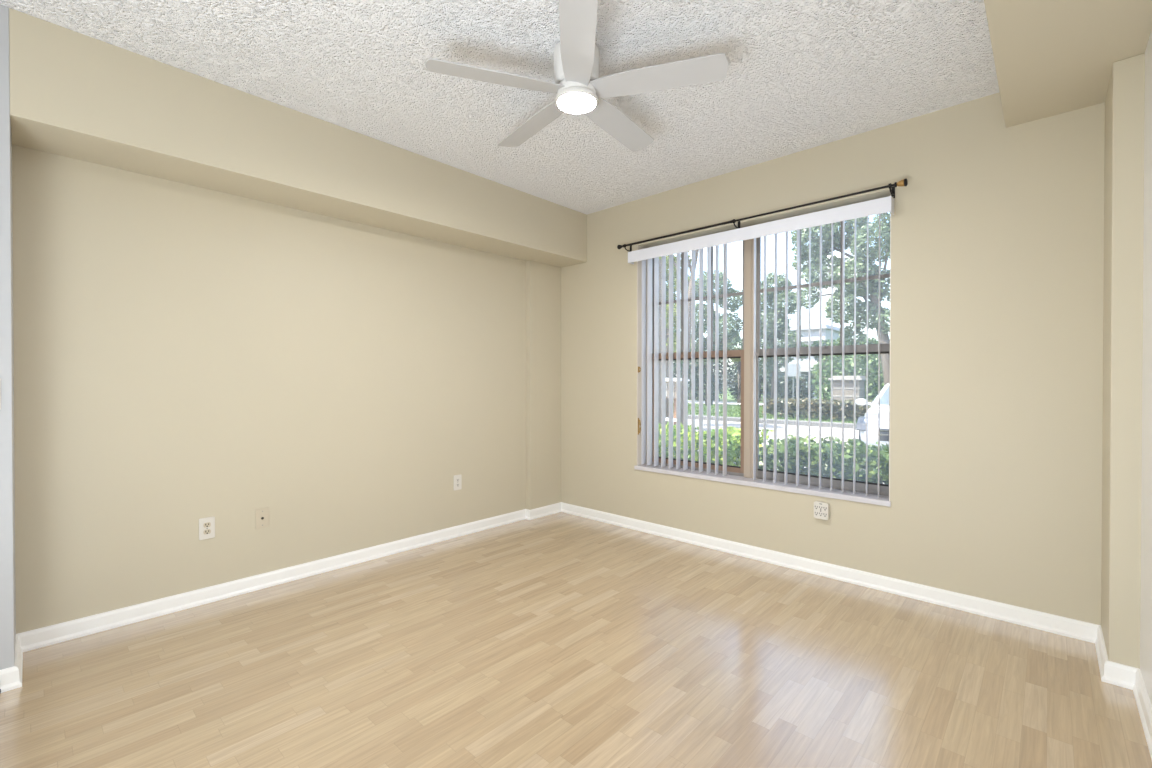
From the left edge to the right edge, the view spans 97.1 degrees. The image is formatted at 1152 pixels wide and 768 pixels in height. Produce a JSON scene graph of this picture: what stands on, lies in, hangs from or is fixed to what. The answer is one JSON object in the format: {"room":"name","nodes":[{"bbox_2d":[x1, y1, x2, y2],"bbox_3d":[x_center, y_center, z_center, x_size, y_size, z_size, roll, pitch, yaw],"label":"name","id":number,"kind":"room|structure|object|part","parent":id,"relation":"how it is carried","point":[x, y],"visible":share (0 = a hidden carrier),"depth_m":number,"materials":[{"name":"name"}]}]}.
{"room":"empty room","nodes":[
{"label":"empty room","id":0,"kind":"room"},
{"bbox_2d":[0,5,15,669],"bbox_3d":[-2.950,-0.141,1.823,0.635,2.756,1.255,0,1,43],"label":"wall","id":1,"kind":"structure","parent":0,"point":[7,461],"depth_m":2.06,"materials":[{"name":"white paint"}]},
{"bbox_2d":[0,379,0,408],"bbox_3d":[-2.327,0.041,2.011,0.024,0.130,0.072,0,1,43],"label":"light switch","id":2,"kind":"object","parent":1,"relation":"attached to","point":[0,379],"visible":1,"depth_m":2.04,"materials":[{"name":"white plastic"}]},
{"bbox_2d":[12,145,525,633],"bbox_3d":[-1.469,-0.155,3.699,0.250,2.756,3.510,0,1,43],"label":"wall","id":3,"kind":"structure","parent":0,"point":[184,354],"depth_m":2.94,"materials":[{"name":"beige paint"}]},
{"bbox_2d":[199,516,214,539],"bbox_3d":[-2.075,0.811,2.863,0.010,0.120,0.074,0,1,43],"label":"wall outlet","id":4,"kind":"object","parent":3,"relation":"attached to","point":[206,525],"visible":1,"depth_m":2.86,"materials":[{"name":"white plastic"}]},
{"bbox_2d":[203,529,210,533],"bbox_3d":[-2.073,0.831,2.862,0.003,0.025,0.035,0,1,43],"label":"receptacle","id":5,"kind":"object","parent":4,"relation":"attached to","point":[205,531],"depth_m":2.86,"materials":[{"name":"beige plastic"}]},
{"bbox_2d":[203,522,210,527],"bbox_3d":[-2.073,0.792,2.861,0.003,0.025,0.035,0,1,43],"label":"receptacle","id":6,"kind":"object","parent":4,"relation":"attached to","point":[205,524],"depth_m":2.86,"materials":[{"name":"beige plastic"}]},
{"bbox_2d":[255,507,268,528],"bbox_3d":[-1.886,0.808,3.063,0.015,0.120,0.072,0,1,43],"label":"cable plate","id":7,"kind":"object","parent":3,"relation":"attached to","point":[262,514],"visible":1,"depth_m":3.06,"materials":[{"name":"beige plastic"}]},
{"bbox_2d":[0,502,560,692],"bbox_3d":[-1.242,1.183,3.471,0.406,0.085,3.550,0,1,43],"label":"baseboard","id":8,"kind":"structure","parent":3,"relation":"attached to","point":[11,677],"depth_m":2.91,"materials":[{"name":"white paint"}]},
{"bbox_2d":[453,474,461,490],"bbox_3d":[-0.948,0.789,4.076,0.010,0.120,0.074,0,1,43],"label":"wall outlet","id":9,"kind":"object","parent":3,"relation":"attached to","point":[457,479],"visible":1,"depth_m":4.07,"materials":[{"name":"white plastic"}]},
{"bbox_2d":[9,8,586,267],"bbox_3d":[-1.236,-1.316,3.475,0.385,0.431,3.510,0,1,43],"label":"soffit","id":10,"kind":"structure","parent":0,"point":[73,94],"depth_m":2.69,"materials":[{"name":"beige paint"}]},
{"bbox_2d":[0,0,999,214],"bbox_3d":[-0.421,-1.595,1.882,4.244,0.150,5.200,0,1,43],"label":"ceiling","id":11,"kind":"structure","parent":0,"point":[802,75],"depth_m":2.44,"materials":[{"name":"white paint"}]},
{"bbox_2d":[425,0,727,151],"bbox_3d":[0.008,-1.400,2.364,1.272,0.246,1.263,0,1,43],"label":"ceiling fan","id":12,"kind":"object","parent":11,"relation":"hanging from","point":[578,87],"visible":1,"depth_m":2.23,"materials":[{"name":"white plastic"}]},
{"bbox_3d":[-0.345,-1.332,2.212,0.595,0.006,0.140,0,12,-19],"label":"blade","id":13,"kind":"part","parent":12,"relation":"part of","materials":[{"name":"white plastic"}]},
{"bbox_3d":[-0.215,-1.335,2.624,0.140,0.006,0.595,-15,9,-35],"label":"blade","id":14,"kind":"part","parent":12,"relation":"part of","materials":[{"name":"white plastic"}]},
{"bbox_2d":[558,93,595,113],"bbox_3d":[0.003,-1.284,2.329,0.174,0.014,0.174,0,1,43],"label":"diffuser","id":15,"kind":"object","parent":12,"relation":"attached to","point":[572,103],"depth_m":2.31,"materials":[{"name":"white glass"}]},
{"bbox_3d":[0.006,-1.330,1.962,0.140,0.006,0.595,12,0,-1],"label":"blade","id":16,"kind":"part","parent":12,"relation":"part of","materials":[{"name":"white plastic"}]},
{"bbox_3d":[0.216,-1.335,2.628,0.140,0.006,0.595,-14,-8,35],"label":"blade","id":17,"kind":"part","parent":12,"relation":"part of","materials":[{"name":"white plastic"}]},
{"bbox_3d":[0.354,-1.332,2.219,0.595,0.006,0.140,0,-12,18],"label":"blade","id":18,"kind":"part","parent":12,"relation":"part of","materials":[{"name":"white plastic"}]},
{"bbox_2d":[526,261,560,509],"bbox_3d":[-0.298,0.053,4.736,0.055,2.325,0.400,0,1,43],"label":"column","id":19,"kind":"structure","parent":0,"point":[543,281],"depth_m":4.69,"materials":[{"name":"beige paint"}]},
{"bbox_2d":[0,512,1151,767],"bbox_3d":[-0.421,1.296,1.903,4.244,0.120,5.200,0,1,43],"label":"floor","id":20,"kind":"structure","parent":0,"point":[560,639],"depth_m":2.18,"materials":[{"name":"beige laminate"}]},
{"bbox_2d":[561,92,1104,624],"bbox_3d":[1.269,-0.155,3.711,4.244,2.756,0.234,0,1,43],"label":"wall","id":21,"kind":"structure","parent":0,"point":[997,231],"depth_m":2.82,"materials":[{"name":"beige paint"}]},
{"bbox_2d":[634,193,890,506],"bbox_3d":[1.251,-0.216,3.713,1.863,1.871,0.237,0,1,43],"label":"window","id":22,"kind":"structure","parent":21,"relation":"in","point":[742,474],"depth_m":3.71,"materials":[{"name":"brown wood"}]},
{"bbox_2d":[638,418,640,434],"bbox_3d":[0.531,0.354,4.258,0.028,0.140,0.018,0,1,43],"label":"cleat","id":23,"kind":"object","parent":22,"relation":"attached to","point":[639,422],"visible":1,"depth_m":4.25,"materials":[{"name":"brown wood"}]},
{"bbox_3d":[0.959,0.203,4.060,0.826,0.920,0.026,0,1,43],"label":"sash","id":24,"kind":"part","parent":22,"relation":"part of","materials":[{"name":"clear glass"}]},
{"bbox_3d":[0.977,-0.661,4.073,0.826,0.907,0.022,0,1,43],"label":"sash","id":25,"kind":"part","parent":22,"relation":"part of","materials":[{"name":"brown wood"}]},
{"bbox_3d":[1.647,-0.656,3.450,0.858,0.907,0.022,0,1,43],"label":"sash","id":26,"kind":"part","parent":22,"relation":"part of","materials":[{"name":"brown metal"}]},
{"bbox_2d":[628,196,893,496],"bbox_3d":[1.181,-0.211,3.642,1.892,1.774,0.174,0,1,43],"label":"vertical blind","id":27,"kind":"object","parent":22,"relation":"attached to","point":[879,206],"visible":1,"depth_m":3.83,"materials":[{"name":"white plastic"}]},
{"bbox_3d":[1.248,0.703,3.716,1.863,0.032,0.227,0,1,43],"label":"sill","id":28,"kind":"part","parent":22,"relation":"part of","materials":[{"name":"white paint"}]},
{"bbox_3d":[1.305,-0.233,3.762,1.839,1.839,0.070,0,1,43],"label":"frame","id":29,"kind":"part","parent":22,"relation":"part of","materials":[{"name":"brown wood"}]},
{"bbox_3d":[1.629,0.207,3.437,0.858,0.920,0.026,0,1,43],"label":"sash","id":30,"kind":"part","parent":22,"relation":"part of","materials":[{"name":"clear glass"}]},
{"bbox_2d":[617,178,907,251],"bbox_3d":[1.133,-1.130,3.597,2.067,0.072,0.106,0,1,43],"label":"curtain rod","id":31,"kind":"object","parent":21,"relation":"attached to","point":[904,182],"visible":0.95,"depth_m":3.38,"materials":[{"name":"black metal"}]},
{"bbox_2d":[814,501,829,519],"bbox_3d":[1.570,0.808,3.254,0.088,0.108,0.035,0,1,43],"label":"outlet adaptor","id":32,"kind":"object","parent":21,"relation":"attached to","point":[821,509],"visible":1,"depth_m":3.24,"materials":[{"name":"white plastic"}]},
{"bbox_2d":[561,502,1100,642],"bbox_3d":[1.170,1.181,3.638,3.600,0.085,0.021,0,1,43],"label":"baseboard","id":33,"kind":"structure","parent":21,"relation":"attached to","point":[1077,629],"depth_m":3.06,"materials":[{"name":"white paint"}]},
{"bbox_2d":[984,0,1151,127],"bbox_3d":[0.774,-1.414,0.748,0.446,0.195,4.766,0,1,43],"label":"soffit","id":34,"kind":"structure","parent":0,"point":[1052,57],"depth_m":2.01,"materials":[{"name":"beige paint"}]},
{"bbox_2d":[1101,53,1144,668],"bbox_3d":[2.478,-0.046,2.144,0.338,2.561,0.416,0,1,43],"label":"wall","id":35,"kind":"structure","parent":0,"point":[1125,98],"depth_m":2.08,"materials":[{"name":"beige paint"}]},
{"bbox_2d":[1140,30,1151,705],"bbox_3d":[0.888,-0.131,0.368,0.250,2.756,4.350,0,1,43],"label":"wall","id":36,"kind":"structure","parent":0,"point":[1146,481],"depth_m":1.95,"materials":[{"name":"beige paint"}]},
{"bbox_2d":[1095,626,1151,759],"bbox_3d":[0.901,1.203,0.656,0.109,0.085,4.755,0,1,43],"label":"baseboard","id":37,"kind":"structure","parent":36,"relation":"attached to","point":[1114,673],"depth_m":2.07,"materials":[{"name":"white paint"}]},
{"label":"outside","id":38,"kind":"structure","parent":0,"visible":0},
{"bbox_2d":[673,419,883,483],"bbox_3d":[-10.923,1.520,24.980,130.000,0.300,14.300,0,1,43],"label":"driveway","id":39,"kind":"structure","parent":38,"point":[803,430],"depth_m":15.73,"materials":[{"name":"concrete"}]},
{"bbox_2d":[659,259,661,422],"bbox_3d":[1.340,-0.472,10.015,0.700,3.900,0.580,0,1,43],"label":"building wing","id":40,"kind":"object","parent":39,"relation":"on","point":[660,260],"visible":0.02,"depth_m":9.87,"materials":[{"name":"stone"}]},
{"bbox_2d":[659,256,696,423],"bbox_3d":[3.157,-1.784,17.617,1.326,6.420,2.300,0,0,-20],"label":"tree","id":41,"kind":"object","parent":39,"relation":"on","point":[667,273],"visible":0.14,"depth_m":17.43,"materials":[{"name":"green plant"}]},
{"bbox_3d":[3.152,-3.015,17.606,1.311,3.957,2.308,0,0,-21],"label":"crown","id":42,"kind":"part","parent":41,"relation":"part of","materials":[{"name":"green plant"}]},
{"bbox_2d":[666,378,689,424],"bbox_3d":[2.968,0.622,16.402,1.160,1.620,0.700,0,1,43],"label":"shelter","id":43,"kind":"object","parent":39,"relation":"on","point":[667,379],"visible":0.15,"depth_m":16.10,"materials":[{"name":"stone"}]},
{"bbox_3d":[3.167,0.943,16.178,0.100,0.980,0.100,0,1,43],"label":"post","id":44,"kind":"part","parent":43,"relation":"part of","materials":[{"name":"white paint"}]},
{"bbox_2d":[660,249,698,453],"bbox_3d":[2.300,-1.625,10.244,1.812,6.206,2.439,0,0,-23],"label":"tree","id":45,"kind":"object","parent":39,"relation":"on","point":[697,250],"visible":0.02,"depth_m":10.21,"materials":[{"name":"green plant"}]},
{"bbox_3d":[2.353,-3.517,10.275,2.446,2.424,1.888,0,1,43],"label":"crown","id":46,"kind":"part","parent":45,"relation":"part of","materials":[{"name":"green plant"}]},
{"bbox_2d":[856,384,888,448],"bbox_3d":[7.341,0.731,10.900,2.254,1.480,4.600,0,1,37],"label":"car","id":47,"kind":"object","parent":39,"relation":"on","point":[884,393],"visible":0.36,"depth_m":9.68,"materials":[{"name":"white paint"}]},
{"bbox_2d":[856,399,871,405],"bbox_3d":[6.206,0.391,11.000,0.315,0.150,0.200,0,1,37],"label":"mirror","id":48,"kind":"object","parent":47,"relation":"attached to","point":[862,402],"depth_m":10.95,"materials":[{"name":"white paint"}]},
{"bbox_2d":[880,429,888,440],"bbox_3d":[6.047,0.934,9.141,1.040,0.220,0.210,0,1,37],"label":"grille","id":49,"kind":"object","parent":47,"relation":"attached to","point":[884,433],"depth_m":9.32,"materials":[{"name":"silver metal"}]},
{"bbox_3d":[-15.002,1.386,20.591,130.000,0.030,2.280,0,1,43],"label":"planting bed","id":50,"kind":"object","parent":39,"relation":"on","visible":0},
{"bbox_2d":[659,422,773,466],"bbox_3d":[1.069,0.986,5.946,2.171,1.053,1.142,0,1,43],"label":"hedge","id":51,"kind":"object","parent":50,"relation":"on","point":[733,437],"visible":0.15,"depth_m":5.26,"materials":[{"name":"green plant"}]},
{"bbox_2d":[759,433,888,483],"bbox_3d":[3.131,1.010,4.021,3.371,0.976,1.155,0,1,43],"label":"hedge","id":52,"kind":"object","parent":50,"relation":"on","point":[860,450],"visible":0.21,"depth_m":4.46,"materials":[{"name":"green plant"}]},
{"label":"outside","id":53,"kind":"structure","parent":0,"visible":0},
{"bbox_2d":[673,388,874,402],"bbox_3d":[22.881,1.197,61.343,130.000,0.420,59.000,0,1,43],"label":"ground","id":54,"kind":"structure","parent":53,"point":[729,398],"depth_m":40.05,"materials":[{"name":"concrete"}]},
{"bbox_2d":[673,360,704,398],"bbox_3d":[8.287,-0.617,39.084,4.409,4.242,2.176,0,1,43],"label":"shrub","id":55,"kind":"object","parent":54,"relation":"on","point":[674,375],"visible":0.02,"depth_m":39.03,"materials":[{"name":"green plant"}]},
{"bbox_2d":[681,359,734,400],"bbox_3d":[9.135,-0.521,35.647,4.195,3.956,2.241,0,1,43],"label":"shrub","id":56,"kind":"object","parent":54,"relation":"on","point":[697,360],"visible":0.41,"depth_m":35.26,"materials":[{"name":"green plant"}]},
{"bbox_2d":[727,358,780,400],"bbox_3d":[12.219,-0.411,35.475,4.169,3.596,2.162,0,1,43],"label":"shrub","id":57,"kind":"object","parent":54,"relation":"on","point":[734,381],"visible":0.24,"depth_m":35.80,"materials":[{"name":"green plant"}]},
{"bbox_2d":[761,375,818,399],"bbox_3d":[13.281,0.330,31.850,3.675,2.087,2.252,0,1,43],"label":"shrub","id":58,"kind":"object","parent":54,"relation":"on","point":[803,393],"visible":0.52,"depth_m":31.34,"materials":[{"name":"green plant"}]},
{"bbox_2d":[766,364,818,398],"bbox_3d":[18.924,-0.222,41.800,6.000,2.700,6.000,0,1,43],"label":"house","id":59,"kind":"structure","parent":54,"relation":"on","point":[804,367],"depth_m":39.19,"materials":[{"name":"paint"}]},
{"bbox_2d":[783,324,852,363],"bbox_3d":[23.061,-2.043,48.147,3.900,6.250,9.050,0,1,43],"label":"house","id":60,"kind":"structure","parent":54,"relation":"on","point":[826,329],"depth_m":44.85,"materials":[{"name":"white paint"}]},
{"bbox_2d":[808,367,829,399],"bbox_3d":[16.489,-0.075,31.776,3.931,3.058,2.188,0,1,43],"label":"shrub","id":61,"kind":"object","parent":54,"relation":"on","point":[815,394],"visible":0.03,"depth_m":32.55,"materials":[{"name":"green plant"}]},
{"bbox_2d":[793,335,882,375],"bbox_3d":[14.946,-0.717,28.379,5.628,3.914,2.451,0,1,43],"label":"tree","id":62,"kind":"object","parent":54,"relation":"on","point":[870,341],"visible":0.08,"depth_m":28.30,"materials":[{"name":"green plant"}]},
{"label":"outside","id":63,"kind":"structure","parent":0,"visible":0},
{"bbox_2d":[673,414,853,428],"bbox_3d":[-5.936,1.406,30.344,130.000,0.450,0.350,0,1,43],"label":"kerb","id":64,"kind":"object","parent":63,"point":[732,419],"depth_m":17.67,"materials":[{"name":"grey concrete"}]},
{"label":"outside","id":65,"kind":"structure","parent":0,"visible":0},
{"bbox_2d":[673,402,857,422],"bbox_3d":[-2.702,1.326,33.823,130.000,0.560,9.150,0,1,43],"label":"lawn","id":66,"kind":"structure","parent":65,"point":[733,410],"depth_m":20.62,"materials":[{"name":"plant"}]},
{"bbox_2d":[688,270,742,405],"bbox_3d":[7.557,-2.570,28.534,3.923,7.604,2.391,0,0,21],"label":"tree","id":67,"kind":"object","parent":66,"relation":"on","point":[735,332],"visible":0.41,"depth_m":27.91,"materials":[{"name":"green plant"}]},
{"bbox_3d":[7.557,-3.725,28.526,3.923,5.293,2.391,0,0,21],"label":"crown","id":68,"kind":"part","parent":67,"relation":"part of","materials":[{"name":"green plant"}]},
{"bbox_2d":[788,363,800,398],"bbox_3d":[10.852,0.097,25.403,0.640,2.300,0.085,0,0,18],"label":"sign","id":69,"kind":"object","parent":66,"relation":"on","point":[791,366],"visible":0.59,"depth_m":25.38,"materials":[{"name":"white metal"}]},
{"bbox_3d":[10.842,-0.703,25.366,0.640,0.660,0.020,0,0,18],"label":"sign panel","id":70,"kind":"part","parent":69,"relation":"part of","materials":[{"name":"white metal"}]},
{"bbox_2d":[761,397,872,418],"bbox_3d":[9.747,0.922,17.846,6.185,0.830,1.629,0,1,43],"label":"hedge","id":71,"kind":"object","parent":66,"relation":"on","point":[803,403],"visible":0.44,"depth_m":18.21,"materials":[{"name":"green plant"}]},
{"bbox_2d":[789,212,889,385],"bbox_3d":[10.648,-2.878,20.128,4.383,8.360,2.448,0,1,43],"label":"tree","id":72,"kind":"object","parent":66,"relation":"on","point":[861,223],"visible":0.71,"depth_m":19.58,"materials":[{"name":"green plant"}]},
{"bbox_2d":[808,354,883,408],"bbox_3d":[12.712,-0.168,22.988,4.096,3.254,2.192,0,1,43],"label":"shrub","id":73,"kind":"object","parent":66,"relation":"on","point":[848,366],"visible":0.35,"depth_m":23.03,"materials":[{"name":"green plant"}]},
{"bbox_2d":[828,376,865,415],"bbox_3d":[10.386,0.490,19.431,1.160,1.600,0.920,0,1,43],"label":"stone pillar","id":74,"kind":"structure","parent":66,"relation":"on","point":[837,380],"depth_m":19.14,"materials":[{"name":"beige stone"}]},
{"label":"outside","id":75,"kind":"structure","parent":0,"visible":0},
{"bbox_2d":[673,400,762,405],"bbox_3d":[1.604,1.342,38.455,130.000,0.460,3.500,0,1,43],"label":"sidewalk","id":76,"kind":"structure","parent":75,"point":[720,402],"depth_m":31.37,"materials":[{"name":"white concrete"}]},
{"bbox_2d":[667,275,696,370],"bbox_3d":[5.763,-3.667,32.842,4.475,9.718,2.754,0,1,43],"label":"tree","id":77,"kind":"object","parent":76,"relation":"on","point":[674,331],"visible":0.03,"depth_m":32.23,"materials":[{"name":"green plant"}]},
{"bbox_2d":[713,330,740,402],"bbox_3d":[9.498,-1.110,31.616,1.308,4.622,2.680,0,0,-20],"label":"tree","id":78,"kind":"object","parent":76,"relation":"on","point":[734,360],"visible":0.12,"depth_m":31.07,"materials":[{"name":"green plant"}]},
{"bbox_3d":[9.472,-2.357,31.594,1.298,2.128,2.664,0,0,-17],"label":"crown","id":79,"kind":"part","parent":78,"relation":"part of","materials":[{"name":"green plant"}]},
{"bbox_2d":[759,272,802,398],"bbox_3d":[11.438,-2.603,29.060,3.203,7.655,2.367,0,1,43],"label":"tree","id":80,"kind":"object","parent":76,"relation":"on","point":[792,336],"visible":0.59,"depth_m":28.71,"materials":[{"name":"green plant"}]}
]}

